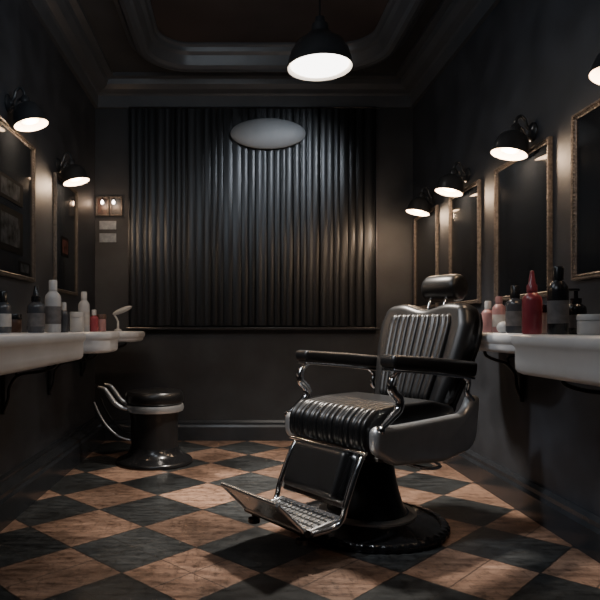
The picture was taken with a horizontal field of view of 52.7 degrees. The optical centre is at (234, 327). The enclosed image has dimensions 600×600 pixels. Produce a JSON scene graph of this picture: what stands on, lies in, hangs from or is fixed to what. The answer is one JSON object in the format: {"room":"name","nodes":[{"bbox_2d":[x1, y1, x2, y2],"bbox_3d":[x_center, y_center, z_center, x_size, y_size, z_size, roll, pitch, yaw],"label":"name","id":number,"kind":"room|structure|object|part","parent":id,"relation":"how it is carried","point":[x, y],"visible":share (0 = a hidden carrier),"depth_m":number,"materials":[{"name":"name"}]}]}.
{"room":"salon","nodes":[
{"label":"salon","id":0,"kind":"room"},
{"bbox_2d":[0,0,94,475],"bbox_3d":[-1.310,-0.750,2.080,0.120,3.500,6.560,0,0,0],"label":"wall","id":1,"kind":"structure","parent":0,"point":[33,419],"depth_m":3.96,"materials":[{"name":"grey paint"}]},
{"bbox_2d":[0,116,35,281],"bbox_3d":[-1.236,-0.695,3.120,0.025,0.830,1.140,0,0,0],"label":"wall mirror","id":2,"kind":"object","parent":1,"relation":"attached to","point":[17,154],"visible":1,"depth_m":3.48,"materials":[{"name":"brown wood"}]},
{"bbox_2d":[0,203,22,255],"bbox_3d":[-1.238,-0.540,3.310,0.003,0.240,0.380,0,0,0],"label":"photo card","id":3,"kind":"object","parent":2,"relation":"attached to","point":[11,221],"visible":1,"depth_m":3.32,"materials":[{"name":"black paper"}]},
{"bbox_2d":[1,210,19,248],"bbox_3d":[-1.237,-0.540,3.310,0.001,0.168,0.281,0,0,0],"label":"photo","id":4,"kind":"object","parent":3,"relation":"attached to","point":[10,221],"depth_m":3.30},
{"bbox_2d":[0,171,22,207],"bbox_3d":[-1.238,-0.765,3.310,0.003,0.130,0.380,0,0,0],"label":"photo card","id":5,"kind":"object","parent":2,"relation":"attached to","point":[10,189],"visible":1,"depth_m":3.32,"materials":[{"name":"black paper"}]},
{"bbox_2d":[1,175,19,202],"bbox_3d":[-1.237,-0.765,3.310,0.001,0.091,0.281,0,0,0],"label":"photo","id":6,"kind":"object","parent":5,"relation":"attached to","point":[10,188],"depth_m":3.30},
{"bbox_2d":[19,261,29,275],"bbox_3d":[-1.238,-0.350,3.530,0.003,0.070,0.180,0,0,0],"label":"photo card","id":7,"kind":"object","parent":2,"relation":"attached to","point":[24,268],"visible":1,"depth_m":3.52,"materials":[{"name":"grey paper"}]},
{"bbox_2d":[21,263,28,273],"bbox_3d":[-1.237,-0.350,3.530,0.001,0.049,0.133,0,0,0],"label":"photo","id":8,"kind":"object","parent":7,"relation":"attached to","point":[24,266],"depth_m":3.53},
{"bbox_2d":[4,86,48,131],"bbox_3d":[-1.139,-1.211,3.300,0.222,0.234,0.190,0,0,0],"label":"wall sconce","id":9,"kind":"object","parent":1,"relation":"attached to","point":[28,116],"visible":1,"depth_m":3.27,"materials":[{"name":"metal"}]},
{"bbox_3d":[-1.235,-1.235,3.300,0.030,0.100,0.100,0,0,0],"label":"wall plate","id":10,"kind":"part","parent":9,"relation":"part of","materials":[{"name":"metal"}]},
{"bbox_3d":[-1.194,-1.264,3.300,0.096,0.129,0.018,0,0,0],"label":"arm","id":11,"kind":"part","parent":9,"relation":"part of","materials":[{"name":"metal"}]},
{"bbox_3d":[-1.129,-1.161,3.300,0.109,0.075,0.112,0,0,0],"label":"bulb","id":12,"kind":"part","parent":9,"relation":"part of","materials":[{"name":"white glass"}]},
{"bbox_3d":[-1.123,-1.188,3.300,0.189,0.187,0.190,0,0,0],"label":"lamp shade","id":13,"kind":"part","parent":9,"relation":"part of","materials":[{"name":"metal"}]},
{"bbox_2d":[0,332,85,414],"bbox_3d":[-1.044,0.191,2.690,0.408,0.539,1.600,0,0,0],"label":"basin","id":14,"kind":"object","parent":1,"relation":"attached to","point":[23,351],"visible":0.99,"depth_m":2.68,"materials":[{"name":"ceramic"}]},
{"bbox_2d":[0,291,11,332],"bbox_3d":[-1.172,-0.081,3.030,0.081,0.210,0.081,0,0,7],"label":"bottle","id":15,"kind":"object","parent":14,"relation":"on","point":[5,308],"visible":1,"depth_m":3.01,"materials":[{"name":"plastic"}]},
{"bbox_2d":[11,314,21,332],"bbox_3d":[-1.193,-0.025,3.240,0.082,0.100,0.082,0,0,1],"label":"jar","id":16,"kind":"object","parent":14,"relation":"on","point":[16,327],"visible":0.72,"depth_m":3.21,"materials":[{"name":"brown glass"}]},
{"bbox_3d":[-1.193,-0.061,3.240,0.082,0.028,0.082,0,0,1],"label":"lid","id":17,"kind":"part","parent":16,"relation":"part of","materials":[{"name":"black plastic"}]},
{"bbox_2d":[27,286,44,332],"bbox_3d":[-1.055,-0.101,3.180,0.093,0.250,0.093,0,0,-14],"label":"bottle","id":18,"kind":"object","parent":14,"relation":"on","point":[35,309],"visible":1,"depth_m":3.15,"materials":[{"name":"plastic"}]},
{"bbox_2d":[45,280,60,331],"bbox_3d":[-1.010,-0.120,3.330,0.089,0.290,0.089,0,0,6],"label":"bottle","id":19,"kind":"object","parent":14,"relation":"on","point":[52,298],"visible":0.98,"depth_m":3.29,"materials":[{"name":"white plastic"}]},
{"bbox_2d":[61,302,68,331],"bbox_3d":[-0.972,-0.060,3.410,0.052,0.170,0.052,0,0,3],"label":"bottle","id":20,"kind":"object","parent":14,"relation":"on","point":[64,314],"visible":0.83,"depth_m":3.39,"materials":[{"name":"plastic"}]},
{"bbox_2d":[0,417,104,531],"bbox_3d":[-1.200,0.895,2.080,0.100,0.210,6.560,0,0,0],"label":"baseboard","id":21,"kind":"structure","parent":1,"relation":"attached to","point":[24,484],"depth_m":3.69,"materials":[{"name":"paint"}]},
{"bbox_2d":[53,172,77,295],"bbox_3d":[-1.236,-0.660,4.405,0.025,0.820,0.570,0,0,0],"label":"wall mirror","id":22,"kind":"object","parent":1,"relation":"attached to","point":[65,198],"visible":0.88,"depth_m":4.39,"materials":[{"name":"black mirror"}]},
{"bbox_2d":[61,235,68,257],"bbox_3d":[-1.238,-0.590,4.370,0.003,0.140,0.180,0,0,0],"label":"photo card","id":23,"kind":"object","parent":22,"relation":"attached to","point":[64,241],"visible":1,"depth_m":4.35,"materials":[{"name":"brown paper"}]},
{"bbox_2d":[63,239,67,254],"bbox_3d":[-1.237,-0.590,4.370,0.001,0.098,0.133,0,0,0],"label":"photo","id":24,"kind":"object","parent":23,"relation":"attached to","point":[65,241],"depth_m":4.38},
{"bbox_2d":[57,179,74,291],"bbox_3d":[-1.244,-0.660,4.405,0.007,0.784,0.534,0,0,0],"label":"mirror glass","id":25,"kind":"object","parent":22,"relation":"attached to","point":[65,194],"depth_m":4.39,"materials":[{"name":"black mirror"}]},
{"bbox_2d":[56,152,89,185],"bbox_3d":[-1.139,-1.126,4.240,0.222,0.234,0.190,0,0,0],"label":"wall sconce","id":26,"kind":"object","parent":1,"relation":"attached to","point":[74,174],"visible":1,"depth_m":4.21,"materials":[{"name":"metal"}]},
{"bbox_3d":[-1.235,-1.150,4.240,0.030,0.100,0.100,0,0,0],"label":"wall plate","id":27,"kind":"part","parent":26,"relation":"part of","materials":[{"name":"metal"}]},
{"bbox_3d":[-1.194,-1.179,4.240,0.096,0.129,0.018,0,0,0],"label":"arm","id":28,"kind":"part","parent":26,"relation":"part of","materials":[{"name":"metal"}]},
{"bbox_3d":[-1.123,-1.103,4.240,0.189,0.187,0.190,0,0,0],"label":"lamp shade","id":29,"kind":"part","parent":26,"relation":"part of","materials":[{"name":"metal"}]},
{"bbox_3d":[-1.129,-1.076,4.240,0.109,0.075,0.112,0,0,0],"label":"bulb","id":30,"kind":"part","parent":26,"relation":"part of","materials":[{"name":"white glass"}]},
{"bbox_2d":[48,332,119,394],"bbox_3d":[-1.024,0.183,4.040,0.448,0.524,0.500,0,0,0],"label":"basin","id":31,"kind":"object","parent":1,"relation":"attached to","point":[95,343],"visible":0.57,"depth_m":3.86,"materials":[{"name":"ceramic"}]},
{"bbox_2d":[70,312,83,331],"bbox_3d":[-1.035,-0.041,3.930,0.093,0.130,0.093,0,0,10],"label":"jar","id":32,"kind":"object","parent":31,"relation":"on","point":[76,318],"visible":1,"depth_m":3.89,"materials":[{"name":"white plastic"}]},
{"bbox_3d":[-1.035,-0.087,3.930,0.093,0.036,0.093,0,0,10],"label":"lid","id":33,"kind":"part","parent":32,"relation":"part of","materials":[{"name":"white plastic"}]},
{"bbox_2d":[78,292,89,331],"bbox_3d":[-1.022,-0.111,4.060,0.077,0.270,0.077,0,0,-10],"label":"bottle","id":34,"kind":"object","parent":31,"relation":"on","point":[83,306],"visible":0.87,"depth_m":4.04,"materials":[{"name":"white plastic"}]},
{"bbox_2d":[90,310,97,331],"bbox_3d":[-0.964,-0.051,4.100,0.060,0.150,0.060,0,0,-10],"label":"bottle","id":35,"kind":"object","parent":31,"relation":"on","point":[93,319],"visible":0.98,"depth_m":4.08,"materials":[{"name":"red plastic"}]},
{"bbox_2d":[81,332,119,353],"bbox_3d":[-1.024,0.095,4.040,0.448,0.140,0.500,0,0,0],"label":"basin","id":36,"kind":"object","parent":31,"relation":"in","point":[95,342],"depth_m":3.83,"materials":[{"name":"ceramic"}]},
{"bbox_2d":[96,314,105,331],"bbox_3d":[-0.933,-0.035,4.180,0.072,0.120,0.072,0,0,6],"label":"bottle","id":37,"kind":"object","parent":31,"relation":"on","point":[101,317],"visible":0.76,"depth_m":4.15,"materials":[{"name":"pink plastic"}]},
{"bbox_3d":[-0.933,-0.079,4.180,0.072,0.034,0.072,0,0,6],"label":"lid","id":38,"kind":"part","parent":37,"relation":"part of","materials":[{"name":"brown plastic"}]},
{"bbox_2d":[81,331,144,375],"bbox_3d":[-0.994,0.156,4.790,0.508,0.469,0.560,0,0,0],"label":"basin","id":39,"kind":"object","parent":1,"relation":"attached to","point":[125,336],"visible":0.41,"depth_m":4.59,"materials":[{"name":"ceramic"}]},
{"bbox_2d":[113,306,131,330],"bbox_3d":[-0.897,-0.077,4.780,0.158,0.203,0.060,0,0,0],"label":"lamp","id":40,"kind":"object","parent":39,"relation":"on","point":[126,308],"visible":0.98,"depth_m":4.76,"materials":[{"name":"white plastic"}]},
{"bbox_2d":[95,109,412,421],"bbox_3d":[0.170,-0.750,5.420,3.080,3.500,0.120,0,0,0],"label":"wall","id":41,"kind":"structure","parent":0,"point":[220,374],"depth_m":5.36,"materials":[{"name":"paint"}]},
{"bbox_2d":[96,197,108,215],"bbox_3d":[-1.183,-1.085,5.349,0.115,0.170,0.019,0,0,0],"label":"framed picture","id":42,"kind":"object","parent":41,"relation":"attached to","point":[101,209],"visible":1,"depth_m":5.35,"materials":[{"name":"brown wood"}]},
{"bbox_2d":[98,198,106,213],"bbox_3d":[-1.183,-1.085,5.355,0.093,0.148,0.006,0,0,0],"label":"photo","id":43,"kind":"object","parent":42,"relation":"attached to","point":[102,208],"depth_m":5.35},
{"bbox_2d":[99,233,115,241],"bbox_3d":[-1.135,-0.805,5.357,0.150,0.080,0.004,0,0,0],"label":"paper note","id":44,"kind":"object","parent":41,"relation":"attached to","point":[103,237],"visible":1,"depth_m":5.36,"materials":[{"name":"beige paper"}]},
{"bbox_2d":[99,221,115,228],"bbox_3d":[-1.135,-0.917,5.357,0.150,0.075,0.004,0,0,0],"label":"paper note","id":45,"kind":"object","parent":41,"relation":"attached to","point":[102,224],"visible":1,"depth_m":5.36,"materials":[{"name":"beige paper"}]},
{"bbox_2d":[110,197,121,215],"bbox_3d":[-1.060,-1.085,5.349,0.110,0.170,0.019,0,0,0],"label":"framed picture","id":46,"kind":"object","parent":41,"relation":"attached to","point":[116,209],"visible":1,"depth_m":5.35,"materials":[{"name":"brown wood"}]},
{"bbox_2d":[112,198,120,213],"bbox_3d":[-1.060,-1.085,5.355,0.088,0.148,0.006,0,0,0],"label":"photo","id":47,"kind":"object","parent":46,"relation":"attached to","point":[116,208],"depth_m":5.35},
{"bbox_2d":[105,420,293,440],"bbox_3d":[0.200,0.910,5.340,2.700,0.180,0.040,0,0,0],"label":"baseboard","id":48,"kind":"structure","parent":41,"relation":"attached to","point":[188,430],"depth_m":5.32,"materials":[{"name":"paint"}]},
{"bbox_2d":[126,108,378,329],"bbox_3d":[0.155,-0.970,5.330,2.220,1.971,0.120,0,0,0],"label":"window","id":49,"kind":"structure","parent":41,"relation":"in","point":[137,327],"depth_m":5.32,"materials":[{"name":"paint"}]},
{"bbox_2d":[129,107,375,325],"bbox_3d":[0.155,-0.985,5.310,2.180,1.938,0.034,0,0,0],"label":"wall panel","id":50,"kind":"object","parent":49,"relation":"attached to","point":[223,231],"visible":1,"depth_m":5.31,"materials":[{"name":"fabric"}]},
{"bbox_3d":[0.155,-1.947,5.310,2.180,0.014,0.034,0,0,0],"label":"head rail","id":51,"kind":"part","parent":50,"relation":"part of","materials":[{"name":"metal"}]},
{"bbox_2d":[230,118,305,148],"bbox_3d":[0.290,-1.710,5.261,0.660,0.270,0.083,0,0,0],"label":"wall light","id":52,"kind":"object","parent":50,"relation":"attached to","point":[262,133],"visible":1,"depth_m":5.24,"materials":[{"name":"glass"}]},
{"bbox_2d":[79,0,441,71],"bbox_3d":[0.170,-2.335,2.080,3.080,0.270,6.800,0,0,0],"label":"ceiling","id":53,"kind":"structure","parent":0,"point":[103,17],"depth_m":4.61,"materials":[{"name":"paint"}]},
{"bbox_2d":[150,0,388,41],"bbox_3d":[0.240,-2.283,3.250,1.760,0.005,3.180,0,0,0],"label":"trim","id":54,"kind":"structure","parent":53,"relation":"attached to","point":[179,20],"depth_m":4.42,"materials":[{"name":"paint"}]},
{"bbox_2d":[286,0,353,81],"bbox_3d":[0.530,-1.950,3.750,0.418,0.661,0.418,0,0,0],"label":"pendant lamp","id":55,"kind":"object","parent":54,"relation":"hanging from","point":[321,54],"visible":1,"depth_m":3.66,"materials":[{"name":"metal"}]},
{"bbox_3d":[0.530,-1.729,3.750,0.418,0.208,0.418,0,0,0],"label":"lamp shade","id":56,"kind":"part","parent":55,"relation":"part of","materials":[{"name":"metal"}]},
{"bbox_3d":[0.530,-2.107,3.750,0.011,0.345,0.012,0,0,0],"label":"cord","id":57,"kind":"part","parent":55,"relation":"part of","materials":[{"name":"black plastic"}]},
{"bbox_3d":[0.530,-1.652,3.750,0.360,0.066,0.360,0,0,0],"label":"bulb","id":58,"kind":"part","parent":55,"relation":"part of","materials":[{"name":"white glass"}]},
{"bbox_2d":[113,0,428,71],"bbox_3d":[0.240,-2.200,3.250,2.110,0.200,3.530,0,0,0],"label":"trim","id":59,"kind":"structure","parent":53,"relation":"attached to","point":[398,19],"depth_m":4.74,"materials":[{"name":"paint"}]},
{"bbox_2d":[0,441,599,599],"bbox_3d":[0.170,1.050,2.080,3.080,0.100,6.800,0,0,0],"label":"floor","id":60,"kind":"structure","parent":0,"point":[106,530],"depth_m":2.71,"materials":[{"name":"tile"}]},
{"bbox_2d":[93,383,192,470],"bbox_3d":[-0.676,0.711,4.480,0.722,0.578,0.570,0,0,0],"label":"stool","id":61,"kind":"object","parent":60,"relation":"on","point":[154,412],"visible":1,"depth_m":4.32,"materials":[{"name":"metal"}]},
{"bbox_3d":[-0.600,0.515,4.480,0.432,0.110,0.432,0,0,0],"label":"seat","id":62,"kind":"part","parent":61,"relation":"part of","materials":[{"name":"black leather"}]},
{"bbox_2d":[220,274,482,553],"bbox_3d":[0.630,0.350,3.009,1.447,1.299,0.794,0,0,-35],"label":"barber chair","id":63,"kind":"object","parent":60,"relation":"on","point":[344,452],"visible":1,"depth_m":2.87,"materials":[{"name":"leather"}]},
{"bbox_3d":[0.113,0.782,2.625,0.160,0.154,0.420,0,0,-35],"label":"toe flap frame","id":64,"kind":"part","parent":63,"relation":"part of","materials":[{"name":"silver metal"}]},
{"bbox_3d":[0.211,0.704,2.963,0.339,0.347,0.037,0,0,-37],"label":"footrest arm","id":65,"kind":"part","parent":63,"relation":"part of","materials":[{"name":"silver metal"}]},
{"bbox_3d":[0.580,0.487,3.290,0.766,0.302,0.060,0,0,-35],"label":"panel","id":66,"kind":"part","parent":63,"relation":"part of","materials":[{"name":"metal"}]},
{"bbox_3d":[0.267,0.848,2.732,0.194,0.033,0.400,0,0,-35],"label":"foot plate","id":67,"kind":"part","parent":63,"relation":"part of","materials":[{"name":"silver metal"}]},
{"bbox_3d":[0.267,0.848,2.732,0.215,0.044,0.420,0,0,-35],"label":"foot plate frame","id":68,"kind":"part","parent":63,"relation":"part of","materials":[{"name":"silver metal"}]},
{"bbox_3d":[0.402,0.675,2.825,0.122,0.244,0.410,0,0,-35],"label":"leg rest frame","id":69,"kind":"part","parent":63,"relation":"part of","materials":[{"name":"silver metal"}]},
{"bbox_3d":[0.596,0.214,3.350,0.593,0.076,0.072,0,0,-35],"label":"armrest trim","id":70,"kind":"part","parent":63,"relation":"part of","materials":[{"name":"silver metal"}]},
{"bbox_3d":[0.595,0.177,3.350,0.613,0.120,0.096,0,0,-35],"label":"armrest","id":71,"kind":"part","parent":63,"relation":"part of","materials":[{"name":"leather"}]},
{"bbox_3d":[0.465,0.704,2.599,0.339,0.347,0.037,0,0,-33],"label":"footrest arm","id":72,"kind":"part","parent":63,"relation":"part of","materials":[{"name":"silver metal"}]},
{"bbox_3d":[0.733,0.584,3.056,0.580,0.087,0.520,0,0,-35],"label":"seat frame","id":73,"kind":"part","parent":63,"relation":"part of","materials":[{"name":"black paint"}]},
{"bbox_3d":[0.681,0.457,3.015,0.648,0.215,0.524,0,0,-35],"label":"seat","id":74,"kind":"part","parent":63,"relation":"part of","materials":[{"name":"black leather"}]},
{"bbox_3d":[0.631,0.445,2.607,0.040,0.040,0.040,0,0,-35],"label":"arm knob","id":75,"kind":"part","parent":63,"relation":"part of","materials":[{"name":"silver metal"}]},
{"bbox_3d":[0.906,0.487,2.820,0.766,0.302,0.060,0,0,-35],"label":"panel","id":76,"kind":"part","parent":63,"relation":"part of","materials":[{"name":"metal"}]},
{"bbox_3d":[0.923,0.669,2.984,0.228,0.045,0.188,0,0,-35],"label":"lever","id":77,"kind":"part","parent":63,"relation":"part of","materials":[{"name":"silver metal"}]},
{"bbox_3d":[1.007,0.134,3.246,0.288,0.532,0.587,0,0,-35],"label":"backrest","id":78,"kind":"part","parent":63,"relation":"part of","materials":[{"name":"leather"}]},
{"bbox_3d":[0.912,0.214,2.790,0.593,0.076,0.072,0,0,-35],"label":"armrest trim","id":79,"kind":"part","parent":63,"relation":"part of","materials":[{"name":"silver metal"}]},
{"bbox_3d":[0.911,0.177,2.790,0.613,0.120,0.096,0,0,-35],"label":"armrest","id":80,"kind":"part","parent":63,"relation":"part of","materials":[{"name":"leather"}]},
{"bbox_3d":[1.098,-0.122,3.370,0.076,0.166,0.018,0,0,-35],"label":"headrest post","id":81,"kind":"part","parent":63,"relation":"part of","materials":[{"name":"silver metal"}]},
{"bbox_2d":[413,0,599,515],"bbox_3d":[1.650,-0.750,2.080,0.120,3.500,6.560,0,0,0],"label":"wall","id":82,"kind":"structure","parent":0,"point":[533,59],"depth_m":3.33,"materials":[{"name":"grey paint"}]},
{"bbox_2d":[26,0,500,108],"bbox_3d":[0.170,-2.085,2.080,2.840,0.250,6.560,0,0,0],"label":"trim","id":83,"kind":"structure","parent":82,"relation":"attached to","point":[453,23],"depth_m":5.16,"materials":[{"name":"paint"}]},
{"bbox_2d":[406,186,435,215],"bbox_3d":[1.479,-1.016,4.800,0.222,0.234,0.190,0,0,0],"label":"wall sconce","id":84,"kind":"object","parent":82,"relation":"attached to","point":[418,206],"visible":1,"depth_m":4.77,"materials":[{"name":"metal"}]},
{"bbox_3d":[1.463,-0.993,4.800,0.189,0.187,0.190,0,0,0],"label":"lamp shade","id":85,"kind":"part","parent":84,"relation":"part of","materials":[{"name":"metal"}]},
{"bbox_3d":[1.534,-1.069,4.800,0.096,0.129,0.018,0,0,0],"label":"arm","id":86,"kind":"part","parent":84,"relation":"part of","materials":[{"name":"metal"}]},
{"bbox_3d":[1.575,-1.040,4.800,0.030,0.100,0.100,0,0,0],"label":"wall plate","id":87,"kind":"part","parent":84,"relation":"part of","materials":[{"name":"metal"}]},
{"bbox_2d":[414,205,438,308],"bbox_3d":[1.577,-0.560,4.970,0.025,0.800,0.580,0,0,0],"label":"wall mirror","id":88,"kind":"object","parent":82,"relation":"attached to","point":[426,228],"visible":0.77,"depth_m":4.98,"materials":[{"name":"black mirror"}]},
{"bbox_2d":[435,161,470,196],"bbox_3d":[1.479,-1.021,4.100,0.222,0.234,0.190,0,0,0],"label":"wall sconce","id":89,"kind":"object","parent":82,"relation":"attached to","point":[451,184],"visible":1,"depth_m":4.07,"materials":[{"name":"metal"}]},
{"bbox_3d":[1.463,-0.998,4.100,0.189,0.187,0.190,0,0,0],"label":"lamp shade","id":90,"kind":"part","parent":89,"relation":"part of","materials":[{"name":"metal"}]},
{"bbox_3d":[1.469,-0.971,4.100,0.109,0.075,0.112,0,0,0],"label":"bulb","id":91,"kind":"part","parent":89,"relation":"part of","materials":[{"name":"white glass"}]},
{"bbox_3d":[1.534,-1.074,4.100,0.096,0.129,0.018,0,0,0],"label":"arm","id":92,"kind":"part","parent":89,"relation":"part of","materials":[{"name":"metal"}]},
{"bbox_3d":[1.575,-1.045,4.100,0.030,0.100,0.100,0,0,0],"label":"wall plate","id":93,"kind":"part","parent":89,"relation":"part of","materials":[{"name":"metal"}]},
{"bbox_2d":[448,179,480,303],"bbox_3d":[1.577,-0.560,4.135,0.025,0.800,0.530,0,0,0],"label":"wall mirror","id":94,"kind":"object","parent":82,"relation":"attached to","point":[464,211],"visible":0.79,"depth_m":4.08,"materials":[{"name":"brown mirror"}]},
{"bbox_2d":[479,332,523,401],"bbox_3d":[1.439,0.163,3.210,0.298,0.484,0.840,0,0,0],"label":"basin","id":95,"kind":"object","parent":82,"relation":"attached to","point":[490,341],"visible":0.48,"depth_m":3.08,"materials":[{"name":"ceramic"}]},
{"bbox_2d":[482,301,491,331],"bbox_3d":[1.408,-0.063,3.340,0.068,0.175,0.068,0,0,4],"label":"bottle","id":96,"kind":"object","parent":95,"relation":"on","point":[487,313],"visible":0.87,"depth_m":3.32,"materials":[{"name":"pink plastic"}]},
{"bbox_2d":[492,296,504,332],"bbox_3d":[1.426,-0.073,3.240,0.069,0.195,0.069,0,0,0],"label":"bottle","id":97,"kind":"object","parent":95,"relation":"on","point":[498,310],"visible":0.83,"depth_m":3.22,"materials":[{"name":"pink plastic"}]},
{"bbox_2d":[496,321,505,332],"bbox_3d":[1.341,-0.004,2.990,0.070,0.058,0.070,0,0,0],"label":"soap","id":98,"kind":"object","parent":95,"relation":"on","point":[500,327],"visible":0.63,"depth_m":2.97,"materials":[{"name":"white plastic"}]},
{"bbox_2d":[505,285,521,332],"bbox_3d":[1.353,-0.090,2.900,0.085,0.230,0.085,0,0,-12],"label":"bottle","id":99,"kind":"object","parent":95,"relation":"on","point":[513,307],"visible":0.83,"depth_m":2.87,"materials":[{"name":"plastic"}]},
{"bbox_2d":[490,114,537,160],"bbox_3d":[1.479,-1.021,3.200,0.222,0.234,0.190,0,0,0],"label":"wall sconce","id":100,"kind":"object","parent":82,"relation":"attached to","point":[512,144],"visible":1,"depth_m":3.17,"materials":[{"name":"metal"}]},
{"bbox_3d":[1.463,-0.998,3.200,0.189,0.187,0.190,0,0,0],"label":"lamp shade","id":101,"kind":"part","parent":100,"relation":"part of","materials":[{"name":"metal"}]},
{"bbox_3d":[1.469,-0.971,3.200,0.109,0.075,0.112,0,0,0],"label":"bulb","id":102,"kind":"part","parent":100,"relation":"part of","materials":[{"name":"white glass"}]},
{"bbox_3d":[1.534,-1.074,3.200,0.096,0.129,0.018,0,0,0],"label":"arm","id":103,"kind":"part","parent":100,"relation":"part of","materials":[{"name":"metal"}]},
{"bbox_3d":[1.575,-1.045,3.200,0.030,0.100,0.100,0,0,0],"label":"wall plate","id":104,"kind":"part","parent":100,"relation":"part of","materials":[{"name":"metal"}]},
{"bbox_2d":[442,449,599,562],"bbox_3d":[1.570,0.910,2.080,0.040,0.180,6.560,0,0,0],"label":"baseboard","id":105,"kind":"structure","parent":82,"relation":"attached to","point":[576,525],"depth_m":3.10,"materials":[{"name":"paint"}]},
{"bbox_2d":[494,136,552,300],"bbox_3d":[1.577,-0.560,3.315,0.025,0.800,0.630,0,0,0],"label":"wall mirror","id":106,"kind":"object","parent":82,"relation":"attached to","point":[523,189],"visible":0.84,"depth_m":3.27,"materials":[{"name":"brown mirror"}]},
{"bbox_2d":[511,334,599,393],"bbox_3d":[1.359,0.196,1.935,0.458,0.549,1.190,0,0,0],"label":"basin","id":107,"kind":"object","parent":82,"relation":"attached to","point":[575,358],"visible":1,"depth_m":2.12,"materials":[{"name":"ceramic"}]},
{"bbox_2d":[522,270,541,333],"bbox_3d":[1.188,-0.103,2.400,0.074,0.255,0.074,0,0,8],"label":"bottle","id":108,"kind":"object","parent":107,"relation":"on","point":[531,301],"visible":0.96,"depth_m":2.37,"materials":[{"name":"red plastic"}]},
{"bbox_2d":[542,304,547,333],"bbox_3d":[1.269,-0.035,2.440,0.058,0.120,0.058,0,0,-4],"label":"bottle","id":109,"kind":"object","parent":107,"relation":"on","point":[544,306],"visible":0.24,"depth_m":2.42,"materials":[{"name":"brown plastic"}]},
{"bbox_3d":[1.269,-0.079,2.440,0.058,0.034,0.058,0,0,-4],"label":"lid","id":110,"kind":"part","parent":109,"relation":"part of","materials":[{"name":"black plastic"}]},
{"bbox_2d":[547,266,568,333],"bbox_3d":[1.238,-0.105,2.300,0.075,0.260,0.075,0,0,11],"label":"bottle","id":111,"kind":"object","parent":107,"relation":"on","point":[558,290],"visible":0.98,"depth_m":2.27,"materials":[{"name":"black plastic"}]},
{"bbox_2d":[568,288,586,333],"bbox_3d":[1.336,-0.065,2.350,0.075,0.179,0.075,0,0,4],"label":"bottle","id":112,"kind":"object","parent":107,"relation":"on","point":[576,307],"visible":0.66,"depth_m":2.33,"materials":[{"name":"black plastic"}]},
{"bbox_2d":[576,314,599,334],"bbox_3d":[1.325,-0.013,2.220,0.107,0.075,0.107,0,0,-4],"label":"jar","id":113,"kind":"object","parent":107,"relation":"on","point":[587,324],"visible":1,"depth_m":2.18,"materials":[{"name":"white plastic"}]},
{"bbox_3d":[1.325,-0.040,2.220,0.107,0.021,0.107,0,0,-4],"label":"lid","id":114,"kind":"part","parent":113,"relation":"part of","materials":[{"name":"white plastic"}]},
{"bbox_2d":[571,98,599,280],"bbox_3d":[1.577,-0.605,2.375,0.025,0.770,0.850,0,0,0],"label":"wall mirror","id":115,"kind":"object","parent":82,"relation":"attached to","point":[585,124],"visible":1,"depth_m":2.71,"materials":[{"name":"brown mirror"}]},
{"bbox_2d":[588,53,599,84],"bbox_3d":[1.479,-1.061,2.300,0.222,0.234,0.190,0,0,0],"label":"wall sconce","id":116,"kind":"object","parent":82,"relation":"attached to","point":[594,74],"visible":1,"depth_m":2.36,"materials":[{"name":"metal"}]}
]}

